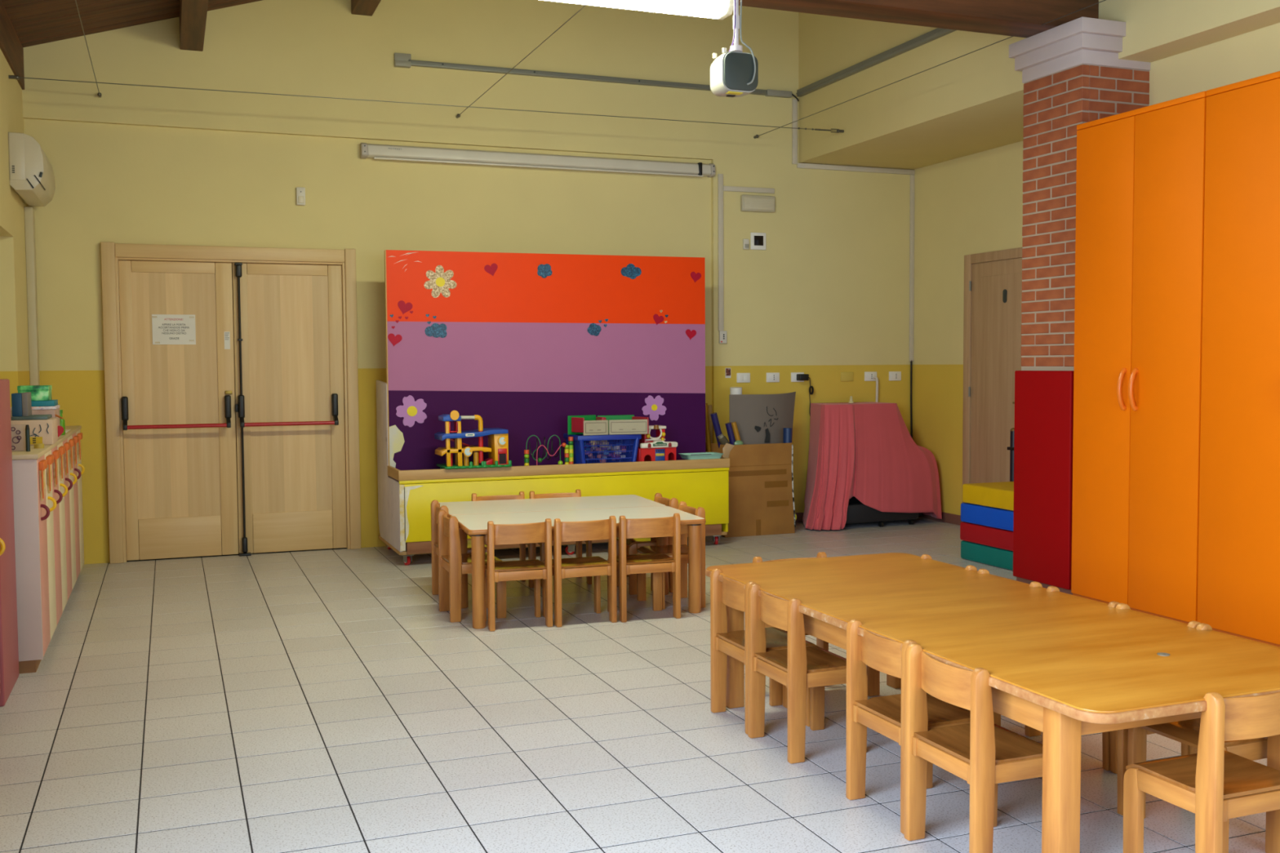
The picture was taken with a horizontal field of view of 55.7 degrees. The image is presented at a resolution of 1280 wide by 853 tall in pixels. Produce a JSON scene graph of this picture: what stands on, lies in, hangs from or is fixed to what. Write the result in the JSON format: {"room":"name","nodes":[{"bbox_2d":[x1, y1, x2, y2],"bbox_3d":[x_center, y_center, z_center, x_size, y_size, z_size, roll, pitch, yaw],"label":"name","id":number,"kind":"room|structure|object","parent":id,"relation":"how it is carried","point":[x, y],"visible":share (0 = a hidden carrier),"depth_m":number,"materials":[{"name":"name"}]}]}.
{"room":"kindergarten classroom","nodes":[
{"label":"kindergarten classroom","id":0,"kind":"room"},
{"bbox_2d":[0,48,30,407],"bbox_3d":[-2.348,-1.551,3.146,0.320,5.520,10.700,-2,3,-21],"label":"wall","id":1,"kind":"structure","parent":0,"point":[14,331],"depth_m":7.30,"materials":[{"name":"yellow paint"}]},
{"bbox_2d":[0,0,24,89],"bbox_3d":[-2.177,-2.107,3.062,0.065,0.267,10.470,-2,3,-21],"label":"beam","id":2,"kind":"structure","parent":1,"relation":"attached to","point":[11,46],"depth_m":7.31,"materials":[{"name":"brown wood"}]},
{"bbox_2d":[8,132,55,206],"bbox_3d":[-3.795,-1.594,7.570,0.185,0.340,0.809,-2,3,-21],"label":"air conditioner","id":3,"kind":"object","parent":1,"relation":"attached to","point":[31,173],"visible":1,"depth_m":7.21,"materials":[{"name":"grey plastic"}]},
{"bbox_2d":[24,206,39,385],"bbox_3d":[-4.005,-0.728,7.982,0.050,1.420,0.110,-2,3,-21],"label":"pipe cover","id":4,"kind":"object","parent":1,"relation":"attached to","point":[29,224],"visible":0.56,"depth_m":7.93,"materials":[{"name":"plastic"}]},
{"bbox_2d":[8,75,844,133],"bbox_3d":[-1.107,-2.193,8.317,5.765,0.073,0.028,-2,3,-21],"label":"steel cable","id":5,"kind":"object","parent":1,"relation":"attached to","point":[12,77],"visible":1,"depth_m":8.13,"materials":[{"name":"metal"}]},
{"bbox_2d":[1,0,261,47],"bbox_3d":[0.414,-3.261,4.057,6.300,2.092,10.950,-2,3,-21],"label":"ceiling","id":6,"kind":"structure","parent":0,"point":[34,22],"depth_m":7.72,"materials":[{"name":"brown wood"}]},
{"bbox_2d":[179,0,208,51],"bbox_3d":[-1.182,-2.474,3.431,0.148,0.263,10.470,-2,3,-21],"label":"roof beam","id":7,"kind":"structure","parent":6,"relation":"attached to","point":[193,13],"depth_m":7.69,"materials":[{"name":"brown wood"}]},
{"bbox_2d":[351,0,381,16],"bbox_3d":[-0.106,-2.853,3.831,0.148,0.263,10.470,-2,3,-21],"label":"roof beam","id":8,"kind":"structure","parent":6,"relation":"attached to","point":[364,7],"depth_m":8.53,"materials":[{"name":"brown wood"}]},
{"bbox_2d":[22,0,912,564],"bbox_3d":[-0.890,-1.881,9.375,7.350,5.520,0.330,-2,3,-21],"label":"wall","id":9,"kind":"structure","parent":0,"point":[827,295],"depth_m":9.01,"materials":[{"name":"yellow paint"}]},
{"bbox_2d":[75,0,102,97],"bbox_3d":[-1.734,-1.980,3.267,0.027,0.028,10.420,-2,3,-21],"label":"steel cable","id":10,"kind":"object","parent":9,"relation":"attached to","point":[99,94],"visible":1,"depth_m":7.03,"materials":[{"name":"metal"}]},
{"bbox_2d":[100,241,360,564],"bbox_3d":[-2.857,-0.176,8.559,1.690,2.185,0.258,-2,3,-21],"label":"door","id":11,"kind":"structure","parent":9,"relation":"in","point":[173,434],"depth_m":8.54,"materials":[{"name":"brown wood"}]},
{"bbox_2d":[151,314,195,344],"bbox_3d":[-3.228,-0.672,8.385,0.280,0.207,0.006,-2,3,-21],"label":"paper notice","id":12,"kind":"object","parent":11,"relation":"attached to","point":[167,329],"visible":1,"depth_m":8.38,"materials":[{"name":"white"}]},
{"bbox_2d":[224,331,230,349],"bbox_3d":[-2.902,-0.605,8.507,0.038,0.123,0.003,-2,3,-21],"label":"sticker","id":13,"kind":"object","parent":11,"relation":"attached to","point":[227,334],"visible":1,"depth_m":8.51,"materials":[{"name":"white paper"}]},
{"bbox_2d":[296,186,305,205],"bbox_3d":[-2.421,-1.644,8.638,0.062,0.126,0.034,-2,3,-21],"label":"detector","id":14,"kind":"object","parent":9,"relation":"attached to","point":[300,191],"visible":1,"depth_m":8.62,"materials":[{"name":"white plastic"}]},
{"bbox_2d":[455,4,586,118],"bbox_3d":[0.530,-2.065,4.144,0.027,0.028,10.420,-2,3,-21],"label":"steel cable","id":15,"kind":"object","parent":9,"relation":"attached to","point":[458,115],"visible":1,"depth_m":7.37,"materials":[{"name":"metal"}]},
{"bbox_2d":[360,142,715,177],"bbox_3d":[-0.712,-2.029,9.252,2.800,0.114,0.093,-2,3,-21],"label":"projection screen","id":16,"kind":"object","parent":9,"relation":"attached to","point":[383,152],"visible":1,"depth_m":9.18,"materials":[{"name":"white plastic"}]},
{"bbox_2d":[394,52,791,97],"bbox_3d":[-0.269,-2.704,9.372,3.245,0.098,0.050,-2,3,-21],"label":"rail","id":17,"kind":"object","parent":9,"relation":"attached to","point":[401,60],"visible":0.98,"depth_m":9.23,"materials":[{"name":"metal"}]},
{"bbox_2d":[718,330,726,343],"bbox_3d":[0.674,-0.727,9.846,0.064,0.102,0.032,-2,3,-21],"label":"wall switch","id":18,"kind":"object","parent":9,"relation":"attached to","point":[722,334],"visible":1,"depth_m":9.83,"materials":[{"name":"white plastic"}]},
{"bbox_2d":[736,373,750,382],"bbox_3d":[0.850,-0.400,9.939,0.122,0.080,0.016,-2,3,-21],"label":"wall socket","id":19,"kind":"object","parent":9,"relation":"attached to","point":[740,377],"visible":1,"depth_m":9.93,"materials":[{"name":"white plastic"}]},
{"bbox_2d":[717,173,774,330],"bbox_3d":[0.870,-1.415,9.895,0.507,1.265,0.020,-2,3,-21],"label":"duct","id":20,"kind":"object","parent":9,"relation":"attached to","point":[721,188],"visible":1,"depth_m":9.81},
{"bbox_2d":[740,194,775,212],"bbox_3d":[0.966,-1.823,9.896,0.304,0.132,0.050,-2,3,-21],"label":"emergency light","id":21,"kind":"object","parent":9,"relation":"attached to","point":[757,203],"visible":1,"depth_m":9.87,"materials":[{"name":"beige plastic"}]},
{"bbox_2d":[743,196,773,210],"bbox_3d":[0.973,-1.819,9.880,0.276,0.097,0.009,-2,3,-21],"label":"diffuser","id":22,"kind":"object","parent":21,"relation":"attached to","point":[750,203],"depth_m":9.87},
{"bbox_2d":[750,232,765,249],"bbox_3d":[0.970,-1.520,9.928,0.140,0.140,0.020,-2,3,-21],"label":"thermostat","id":23,"kind":"object","parent":9,"relation":"attached to","point":[757,240],"visible":1,"depth_m":9.92,"materials":[{"name":"white plastic"}]},
{"bbox_2d":[766,372,779,382],"bbox_3d":[1.102,-0.407,10.037,0.122,0.080,0.016,-2,3,-21],"label":"wall socket","id":24,"kind":"object","parent":9,"relation":"attached to","point":[771,376],"visible":1,"depth_m":10.03,"materials":[{"name":"white plastic"}]},
{"bbox_2d":[796,373,813,416],"bbox_3d":[1.394,-0.215,10.117,0.164,0.448,0.065,-2,3,-21],"label":"power adapter","id":25,"kind":"object","parent":9,"relation":"attached to","point":[799,376],"visible":0.9,"depth_m":10.08,"materials":[{"name":"black plastic"}]},
{"bbox_2d":[840,372,853,381],"bbox_3d":[1.760,-0.424,10.294,0.122,0.080,0.012,-2,3,-21],"label":"wall socket","id":26,"kind":"object","parent":9,"relation":"attached to","point":[845,376],"visible":1,"depth_m":10.29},
{"bbox_2d":[791,98,915,360],"bbox_3d":[1.816,-1.635,10.251,1.185,2.165,0.022,-2,3,-21],"label":"duct","id":27,"kind":"object","parent":9,"relation":"attached to","point":[794,101],"visible":1,"depth_m":10.39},
{"bbox_2d":[910,360,912,438],"bbox_3d":[2.360,0.062,10.540,0.031,1.280,0.018,-3,4,-44],"label":"cable","id":28,"kind":"object","parent":27,"relation":"hanging from","point":[911,419],"visible":0.61,"depth_m":10.52,"materials":[{"name":"plastic"}]},
{"bbox_2d":[864,371,876,381],"bbox_3d":[1.978,-0.430,10.377,0.122,0.080,0.016,-2,3,-21],"label":"wall socket","id":29,"kind":"object","parent":9,"relation":"attached to","point":[868,375],"visible":1,"depth_m":10.37,"materials":[{"name":"white plastic"}]},
{"bbox_2d":[888,371,901,380],"bbox_3d":[2.206,-0.436,10.465,0.122,0.080,0.016,-2,3,-21],"label":"wall socket","id":30,"kind":"object","parent":9,"relation":"attached to","point":[893,375],"visible":1,"depth_m":10.46,"materials":[{"name":"white plastic"}]},
{"bbox_2d":[753,0,1105,138],"bbox_3d":[2.849,-2.134,5.044,0.027,0.044,10.420,-2,3,-21],"label":"steel cable","id":31,"kind":"object","parent":9,"relation":"attached to","point":[756,135],"visible":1,"depth_m":7.63,"materials":[{"name":"metal"}]},
{"bbox_2d":[0,517,1266,852],"bbox_3d":[1.085,1.159,4.561,7.300,0.120,10.800,-2,3,-21],"label":"floor","id":32,"kind":"structure","parent":0,"point":[326,700],"depth_m":4.35,"materials":[{"name":"tile"}]},
{"bbox_2d":[11,425,84,674],"bbox_3d":[-3.262,0.541,6.566,0.338,0.962,2.806,-2,3,-21],"label":"cabinet","id":33,"kind":"object","parent":32,"relation":"on","point":[47,491],"visible":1,"depth_m":5.52,"materials":[{"name":"wood"}]},
{"bbox_2d":[10,423,26,451],"bbox_3d":[-2.818,0.050,5.486,0.068,0.122,0.018,-2,3,-21],"label":"card","id":34,"kind":"object","parent":33,"relation":"on","point":[18,431],"visible":0.89,"depth_m":5.48,"materials":[{"name":"white paper"}]},
{"bbox_2d":[25,424,30,451],"bbox_3d":[-2.761,0.052,5.459,0.019,0.120,0.019,-2,3,-21],"label":"pen","id":35,"kind":"object","parent":33,"relation":"on","point":[27,427],"visible":1,"depth_m":5.45,"materials":[{"name":"black plastic"}]},
{"bbox_2d":[10,417,57,444],"bbox_3d":[-3.020,0.024,6.021,0.200,0.122,0.303,-2,3,-21],"label":"box","id":36,"kind":"object","parent":33,"relation":"on","point":[41,431],"visible":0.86,"depth_m":5.90,"materials":[{"name":"white cardboard"}]},
{"bbox_2d":[11,414,52,420],"bbox_3d":[-3.020,-0.046,6.014,0.158,0.016,0.250,-2,3,-21],"label":"flat book","id":37,"kind":"object","parent":36,"relation":"on","point":[32,416],"visible":0.9,"depth_m":5.91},
{"bbox_2d":[11,391,31,416],"bbox_3d":[-3.060,-0.111,5.990,0.070,0.115,0.180,-2,3,-21],"label":"carton","id":38,"kind":"object","parent":37,"relation":"on","point":[21,404],"visible":1,"depth_m":5.91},
{"bbox_2d":[10,408,60,438],"bbox_3d":[-3.173,-0.011,6.337,0.225,0.160,0.300,-2,3,-21],"label":"box","id":39,"kind":"object","parent":33,"relation":"on","point":[56,411],"visible":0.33,"depth_m":6.22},
{"bbox_2d":[10,404,59,409],"bbox_3d":[-3.163,-0.100,6.337,0.208,0.016,0.260,-2,3,-21],"label":"paper pad","id":40,"kind":"object","parent":39,"relation":"on","point":[54,407],"visible":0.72,"depth_m":6.24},
{"bbox_2d":[31,399,57,406],"bbox_3d":[-3.148,-0.123,6.342,0.160,0.028,0.240,-2,3,-21],"label":"box","id":41,"kind":"object","parent":40,"relation":"on","point":[50,402],"visible":0.53,"depth_m":6.24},
{"bbox_2d":[17,385,52,400],"bbox_3d":[-3.165,-0.176,6.332,0.145,0.077,0.200,-2,3,-21],"label":"gift box","id":42,"kind":"object","parent":41,"relation":"on","point":[38,393],"visible":0.89,"depth_m":6.25,"materials":[{"name":"green"}]},
{"bbox_2d":[431,499,487,595],"bbox_3d":[-1.024,0.710,6.968,0.302,0.555,0.325,-1,3,-19],"label":"chair","id":43,"kind":"object","parent":32,"relation":"on","point":[435,505],"visible":0.27,"depth_m":7.04,"materials":[{"name":"brown wood"}]},
{"bbox_2d":[437,510,506,622],"bbox_3d":[-0.901,0.734,6.488,0.302,0.555,0.325,-1,3,-20],"label":"chair","id":44,"kind":"object","parent":32,"relation":"on","point":[452,564],"visible":0.68,"depth_m":6.39,"materials":[{"name":"brown wood"}]},
{"bbox_2d":[471,491,533,587],"bbox_3d":[-0.832,0.689,7.347,0.325,0.555,0.302,-1,3,-18],"label":"chair","id":45,"kind":"object","parent":32,"relation":"on","point":[521,496],"visible":0.22,"depth_m":7.45,"materials":[{"name":"brown wood"}]},
{"bbox_2d":[484,518,552,631],"bbox_3d":[-0.647,0.744,6.261,0.325,0.555,0.302,-1,3,-18],"label":"chair","id":46,"kind":"object","parent":32,"relation":"on","point":[535,570],"visible":0.94,"depth_m":6.14,"materials":[{"name":"brown wood"}]},
{"bbox_2d":[439,494,666,591],"bbox_3d":[-0.542,0.716,7.222,1.280,0.510,0.651,-1,3,-17],"label":"table","id":47,"kind":"object","parent":32,"relation":"on","point":[460,508],"visible":0.32,"depth_m":7.17,"materials":[{"name":"brown wood"}]},
{"bbox_2d":[376,249,729,564],"bbox_3d":[-0.632,-0.185,8.832,2.422,2.146,0.902,-2,3,-21],"label":"cabinet","id":48,"kind":"object","parent":32,"relation":"on","point":[524,344],"visible":0.88,"depth_m":8.70,"materials":[{"name":"paint"}]},
{"bbox_2d":[407,405,417,416],"bbox_3d":[-1.590,-0.107,8.446,0.072,0.072,0.003,-2,3,-21],"label":"flower","id":49,"kind":"object","parent":48,"relation":"on","point":[411,410],"depth_m":8.44,"materials":[{"name":"yellow plastic"}]},
{"bbox_2d":[434,410,511,469],"bbox_3d":[-1.147,0.100,8.287,0.477,0.438,0.300,-2,3,-21],"label":"toy garage","id":50,"kind":"object","parent":48,"relation":"on","point":[497,449],"visible":0.99,"depth_m":8.19,"materials":[{"name":"plastic"}]},
{"bbox_2d":[524,435,573,466],"bbox_3d":[-0.638,0.180,8.521,0.400,0.248,0.210,-2,3,-21],"label":"bead maze","id":51,"kind":"object","parent":48,"relation":"on","point":[569,460],"visible":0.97,"depth_m":8.51,"materials":[{"name":"multicoloured metal"}]},
{"bbox_2d":[563,433,641,463],"bbox_3d":[-0.272,0.173,8.711,0.480,0.243,0.342,-2,3,-21],"label":"basket","id":52,"kind":"object","parent":48,"relation":"on","point":[579,452],"visible":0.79,"depth_m":8.59,"materials":[{"name":"plastic"}]},
{"bbox_2d":[584,440,626,462],"bbox_3d":[-0.281,0.176,8.705,0.372,0.158,0.245,-2,3,-21],"label":"jumble","id":53,"kind":"object","parent":52,"relation":"in","point":[602,448],"visible":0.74,"depth_m":8.66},
{"bbox_2d":[567,414,648,435],"bbox_3d":[-0.233,-0.012,8.625,0.551,0.135,0.232,-2,3,-21],"label":"box","id":54,"kind":"object","parent":52,"relation":"on","point":[586,425],"visible":1,"depth_m":8.58,"materials":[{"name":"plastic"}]},
{"bbox_2d":[631,425,677,462],"bbox_3d":[0.103,0.137,8.775,0.286,0.299,0.220,-2,3,-21],"label":"station","id":55,"kind":"object","parent":48,"relation":"on","point":[651,449],"visible":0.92,"depth_m":8.71,"materials":[{"name":"red plastic"}]},
{"bbox_2d":[679,452,723,459],"bbox_3d":[0.449,0.216,8.887,0.305,0.034,0.205,-2,3,-21],"label":"tray","id":56,"kind":"object","parent":48,"relation":"on","point":[714,455],"visible":1,"depth_m":8.82,"materials":[{"name":"plastic"}]},
{"bbox_2d":[528,488,591,586],"bbox_3d":[-0.488,0.681,7.454,0.325,0.555,0.302,-1,3,-18],"label":"chair","id":57,"kind":"object","parent":32,"relation":"on","point":[578,492],"visible":0.16,"depth_m":7.51,"materials":[{"name":"brown wood"}]},
{"bbox_2d":[450,506,706,629],"bbox_3d":[-0.346,0.747,6.598,1.280,0.510,0.651,-1,3,-17],"label":"table","id":58,"kind":"object","parent":32,"relation":"on","point":[475,526],"visible":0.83,"depth_m":6.50,"materials":[{"name":"brown wood"}]},
{"bbox_2d":[542,515,617,627],"bbox_3d":[-0.324,0.737,6.351,0.325,0.555,0.302,-1,3,-20],"label":"chair","id":59,"kind":"object","parent":32,"relation":"on","point":[563,531],"visible":0.92,"depth_m":6.24,"materials":[{"name":"brown wood"}]},
{"bbox_2d":[607,513,680,622],"bbox_3d":[0.015,0.730,6.450,0.325,0.555,0.302,-1,3,-17],"label":"chair","id":60,"kind":"object","parent":32,"relation":"on","point":[628,528],"visible":0.81,"depth_m":6.32,"materials":[{"name":"brown wood"}]},
{"bbox_2d":[616,493,678,595],"bbox_3d":[0.036,0.691,7.203,0.302,0.555,0.325,-1,3,-17],"label":"chair","id":61,"kind":"object","parent":32,"relation":"on","point":[634,544],"visible":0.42,"depth_m":7.07,"materials":[{"name":"brown wood"}]},
{"bbox_2d":[636,501,705,611],"bbox_3d":[0.168,0.714,6.740,0.302,0.555,0.325,-1,3,-17],"label":"chair","id":62,"kind":"object","parent":32,"relation":"on","point":[700,512],"visible":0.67,"depth_m":6.65,"materials":[{"name":"brown wood"}]},
{"bbox_2d":[705,442,796,537],"bbox_3d":[0.861,0.474,9.614,0.650,0.730,0.449,-2,3,-21],"label":"cardboard box","id":63,"kind":"object","parent":32,"relation":"on","point":[761,476],"visible":0.8,"depth_m":9.41,"materials":[{"name":"cardboard"}]},
{"bbox_2d":[705,403,711,452],"bbox_3d":[0.547,0.231,9.527,0.036,0.836,0.168,1,3,31],"label":"roll","id":64,"kind":"object","parent":63,"relation":"in","point":[707,421],"visible":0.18,"depth_m":9.48,"materials":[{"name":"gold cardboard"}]},
{"bbox_2d":[707,404,712,443],"bbox_3d":[0.563,0.283,9.676,0.042,0.911,0.070,1,3,24],"label":"cardboard tube","id":65,"kind":"object","parent":63,"relation":"in","point":[709,406],"visible":0.26,"depth_m":9.63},
{"bbox_2d":[710,412,721,448],"bbox_3d":[0.645,0.199,9.403,0.221,0.619,0.052,-2,3,-28],"label":"roll","id":66,"kind":"object","parent":63,"relation":"in","point":[714,417],"visible":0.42,"depth_m":9.35,"materials":[{"name":"blue paper"}]},
{"bbox_2d":[724,422,735,444],"bbox_3d":[0.736,0.187,9.384,0.161,0.442,0.048,-2,3,-21],"label":"roll","id":67,"kind":"object","parent":63,"relation":"in","point":[728,425],"visible":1,"depth_m":9.35,"materials":[{"name":"blue paper"}]},
{"bbox_2d":[728,391,795,444],"bbox_3d":[1.011,0.134,9.599,0.618,0.810,0.137,-2,3,-26],"label":"sheet","id":68,"kind":"object","parent":63,"relation":"in","point":[760,419],"visible":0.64,"depth_m":9.52,"materials":[{"name":"grey"}]},
{"bbox_2d":[782,427,791,443],"bbox_3d":[1.161,0.176,9.533,0.075,0.331,0.070,-2,3,-21],"label":"tube","id":69,"kind":"object","parent":63,"relation":"in","point":[787,432],"visible":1,"depth_m":9.50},
{"bbox_2d":[710,568,817,734],"bbox_3d":[0.468,0.825,4.550,0.302,0.555,0.325,-2,3,-21],"label":"chair","id":70,"kind":"object","parent":32,"relation":"on","point":[729,593],"visible":0.61,"depth_m":4.62,"materials":[{"name":"brown wood"}]},
{"bbox_2d":[752,551,828,708],"bbox_3d":[0.664,0.808,4.862,0.325,0.555,0.302,-2,3,-21],"label":"chair","id":71,"kind":"object","parent":32,"relation":"on","point":[820,643],"visible":0.2,"depth_m":4.95,"materials":[{"name":"brown wood"}]},
{"bbox_2d":[747,583,867,764],"bbox_3d":[0.583,0.841,4.232,0.302,0.555,0.325,-2,3,-21],"label":"chair","id":72,"kind":"object","parent":32,"relation":"on","point":[799,667],"visible":0.87,"depth_m":4.16,"materials":[{"name":"brown wood"}]},
{"bbox_2d":[845,496,922,527],"bbox_3d":[1.932,0.316,10.076,0.870,0.984,0.510,-2,3,-21],"label":"stand","id":73,"kind":"object","parent":32,"relation":"on","point":[857,512],"visible":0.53,"depth_m":9.81,"materials":[{"name":"black plastic"}]},
{"bbox_2d":[802,401,942,530],"bbox_3d":[1.871,0.305,10.021,1.254,0.994,0.586,-2,3,-21],"label":"cloth","id":74,"kind":"object","parent":73,"relation":"on","point":[866,451],"visible":1,"depth_m":9.83,"materials":[{"name":"fabric"}]},
{"bbox_2d":[845,619,970,834],"bbox_3d":[0.830,0.871,3.615,0.302,0.555,0.325,-2,3,-21],"label":"chair","id":75,"kind":"object","parent":32,"relation":"on","point":[885,715],"visible":0.62,"depth_m":3.64,"materials":[{"name":"brown wood"}]},
{"bbox_2d":[866,554,977,696],"bbox_3d":[1.105,0.809,4.772,0.302,0.555,0.325,-2,3,-21],"label":"chair","id":76,"kind":"object","parent":32,"relation":"on","point":[873,675],"visible":0.1,"depth_m":4.86,"materials":[{"name":"brown wood"}]},
{"bbox_2d":[903,643,1042,852],"bbox_3d":[0.939,0.886,3.297,0.302,0.555,0.325,-2,3,-21],"label":"chair","id":77,"kind":"object","parent":32,"relation":"on","point":[985,754],"visible":0.91,"depth_m":3.21,"materials":[{"name":"brown wood"}]},
{"bbox_2d":[960,540,1013,570],"bbox_3d":[2.673,0.851,7.964,0.703,0.122,0.912,-2,3,-21],"label":"foam mat","id":78,"kind":"object","parent":32,"relation":"on","point":[989,555],"visible":0.22,"depth_m":7.99,"materials":[{"name":"plastic"}]},
{"bbox_2d":[960,521,1013,551],"bbox_3d":[2.669,0.724,7.960,0.703,0.125,0.918,-2,3,-21],"label":"foam mat","id":79,"kind":"object","parent":78,"relation":"on","point":[1002,539],"visible":0.19,"depth_m":7.98,"materials":[{"name":"plastic"}]},
{"bbox_2d":[960,502,1013,531],"bbox_3d":[2.671,0.595,7.951,0.704,0.128,0.912,-2,3,-21],"label":"foam mat","id":80,"kind":"object","parent":79,"relation":"on","point":[1001,518],"visible":0.28,"depth_m":7.97,"materials":[{"name":"plastic"}]},
{"bbox_2d":[962,481,1013,511],"bbox_3d":[2.678,0.465,7.938,0.705,0.128,0.895,-2,3,-21],"label":"foam mat","id":81,"kind":"object","parent":80,"relation":"on","point":[994,495],"visible":0.2,"depth_m":8.00,"materials":[{"name":"plastic"}]},
{"bbox_2d":[705,552,1279,852],"bbox_3d":[1.071,0.860,3.940,0.940,0.540,2.190,-2,3,-21],"label":"table","id":82,"kind":"object","parent":32,"relation":"on","point":[1064,667],"visible":0.9,"depth_m":3.43,"materials":[{"name":"brown wood"}]},
{"bbox_2d":[967,568,1042,737],"bbox_3d":[1.238,0.827,4.417,0.302,0.555,0.325,-2,3,-21],"label":"chair","id":83,"kind":"object","parent":32,"relation":"on","point":[1029,731],"visible":0.15,"depth_m":4.32,"materials":[{"name":"brown wood"}]},
{"bbox_2d":[993,586,1119,777],"bbox_3d":[1.378,0.845,4.053,0.302,0.555,0.325,-2,3,-21],"label":"chair","id":84,"kind":"object","parent":32,"relation":"on","point":[997,717],"visible":0.1,"depth_m":3.96,"materials":[{"name":"brown wood"}]},
{"bbox_2d":[1071,90,1207,624],"bbox_3d":[2.745,-0.314,6.309,0.550,2.620,0.873,-2,3,-21],"label":"wardrobe","id":85,"kind":"object","parent":32,"relation":"on","point":[1140,173],"visible":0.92,"depth_m":6.18,"materials":[{"name":"orange laminate"}]},
{"bbox_2d":[1110,603,1200,815],"bbox_3d":[1.500,0.860,3.747,0.302,0.555,0.325,-2,3,-21],"label":"chair","id":86,"kind":"object","parent":32,"relation":"on","point":[1118,739],"visible":0.12,"depth_m":3.57,"materials":[{"name":"brown wood"}]},
{"bbox_2d":[1127,622,1267,818],"bbox_3d":[1.619,0.875,3.439,0.302,0.555,0.325,-2,3,-21],"label":"chair","id":87,"kind":"object","parent":32,"relation":"on","point":[1187,731],"visible":0.2,"depth_m":3.41,"materials":[{"name":"brown wood"}]},
{"bbox_2d":[1123,692,1279,852],"bbox_3d":[1.448,0.896,3.042,0.325,0.555,0.302,-2,3,-21],"label":"chair","id":88,"kind":"object","parent":32,"relation":"on","point":[1214,784],"visible":1,"depth_m":2.90,"materials":[{"name":"brown wood"}]},
{"bbox_2d":[1196,71,1279,647],"bbox_3d":[3.103,-0.269,5.390,0.550,2.620,1.088,-2,3,-21],"label":"wardrobe","id":89,"kind":"object","parent":32,"relation":"on","point":[1238,573],"visible":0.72,"depth_m":5.59,"materials":[{"name":"orange laminate"}]},
{"bbox_3d":[-2.765,-0.376,4.910,0.222,2.957,0.493,-2,3,-21],"label":"brick pillar","id":90,"kind":"structure","parent":32,"relation":"on","visible":0},
{"bbox_2d":[0,378,18,706],"bbox_3d":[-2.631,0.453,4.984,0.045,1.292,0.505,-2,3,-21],"label":"cabinet","id":91,"kind":"object","parent":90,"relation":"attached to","point":[9,651],"visible":0.99,"depth_m":4.98,"materials":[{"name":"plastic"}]},
{"bbox_2d":[911,141,1023,515],"bbox_3d":[3.032,-0.739,9.094,0.200,3.220,3.600,-2,3,-21],"label":"wall","id":92,"kind":"structure","parent":0,"point":[971,204],"depth_m":10.02,"materials":[{"name":"yellow paint"}]},
{"bbox_2d":[918,511,961,525],"bbox_3d":[2.941,0.810,9.140,0.012,0.082,3.130,-2,3,-21],"label":"baseboard","id":93,"kind":"structure","parent":92,"relation":"attached to","point":[947,517],"depth_m":10.08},
{"bbox_2d":[962,247,1022,502],"bbox_3d":[2.791,-0.262,9.381,0.064,2.200,0.965,-2,3,-21],"label":"door","id":94,"kind":"structure","parent":92,"relation":"in","point":[993,291],"depth_m":9.51,"materials":[{"name":"brown wood"}]},
{"bbox_2d":[1007,427,1014,481],"bbox_3d":[2.792,0.433,9.005,0.295,0.852,0.239,-3,4,-44],"label":"post","id":95,"kind":"object","parent":94,"relation":"attached to","point":[1011,447],"visible":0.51,"depth_m":8.96,"materials":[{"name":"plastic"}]},
{"bbox_2d":[798,0,1279,169],"bbox_3d":[3.825,-3.266,5.358,1.340,2.600,10.500,-2,3,-21],"label":"beam","id":96,"kind":"structure","parent":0,"point":[972,103],"depth_m":8.58,"materials":[{"name":"yellow paint"}]},
{"bbox_2d":[795,27,955,97],"bbox_3d":[1.850,-2.675,8.571,0.046,0.055,3.000,-2,3,-21],"label":"rail","id":97,"kind":"object","parent":96,"relation":"attached to","point":[935,33],"visible":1,"depth_m":8.85,"materials":[{"name":"metal"}]},
{"bbox_2d":[1008,16,1150,595],"bbox_3d":[2.519,-0.629,6.955,0.531,3.187,0.610,-2,3,-21],"label":"brick pillar","id":98,"kind":"structure","parent":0,"point":[1073,74],"depth_m":6.79,"materials":[{"name":"brick"}]},
{"bbox_2d":[738,0,1098,37],"bbox_3d":[-0.158,-2.339,5.861,5.765,0.373,0.260,-2,3,-21],"label":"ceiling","id":99,"kind":"structure","parent":98,"relation":"on","point":[1001,17],"depth_m":6.52,"materials":[{"name":"brown wood"}]},
{"bbox_2d":[546,0,733,19],"bbox_3d":[-0.292,-2.086,5.768,1.565,0.117,0.174,-2,3,-21],"label":"light fixture","id":100,"kind":"object","parent":99,"relation":"attached to","point":[715,9],"visible":0.94,"depth_m":5.91,"materials":[{"name":"white plastic"}]},
{"bbox_2d":[710,0,758,97],"bbox_3d":[0.457,-1.930,5.949,0.196,0.606,0.220,-2,3,-21],"label":"ceiling projector","id":101,"kind":"object","parent":99,"relation":"hanging from","point":[735,73],"visible":1,"depth_m":5.87,"materials":[{"name":"white plastic"}]},
{"bbox_2d":[724,52,758,90],"bbox_3d":[0.491,-1.724,5.881,0.182,0.178,0.014,-2,3,-21],"label":"grille","id":102,"kind":"object","parent":101,"relation":"attached to","point":[740,68],"depth_m":5.87,"materials":[{"name":"plastic"}]},
{"bbox_2d":[1013,370,1074,589],"bbox_3d":[2.308,0.290,6.923,0.040,1.217,0.480,-2,3,-21],"label":"wall padding","id":103,"kind":"object","parent":98,"relation":"attached to","point":[1043,435],"visible":1,"depth_m":6.89,"materials":[{"name":"red plastic"}]},
{"bbox_2d":[1149,22,1279,105],"bbox_3d":[4.151,-0.397,3.772,0.200,3.070,7.050,-2,3,-21],"label":"wall","id":104,"kind":"structure","parent":0,"point":[1255,53],"depth_m":6.33,"materials":[{"name":"yellow paint"}]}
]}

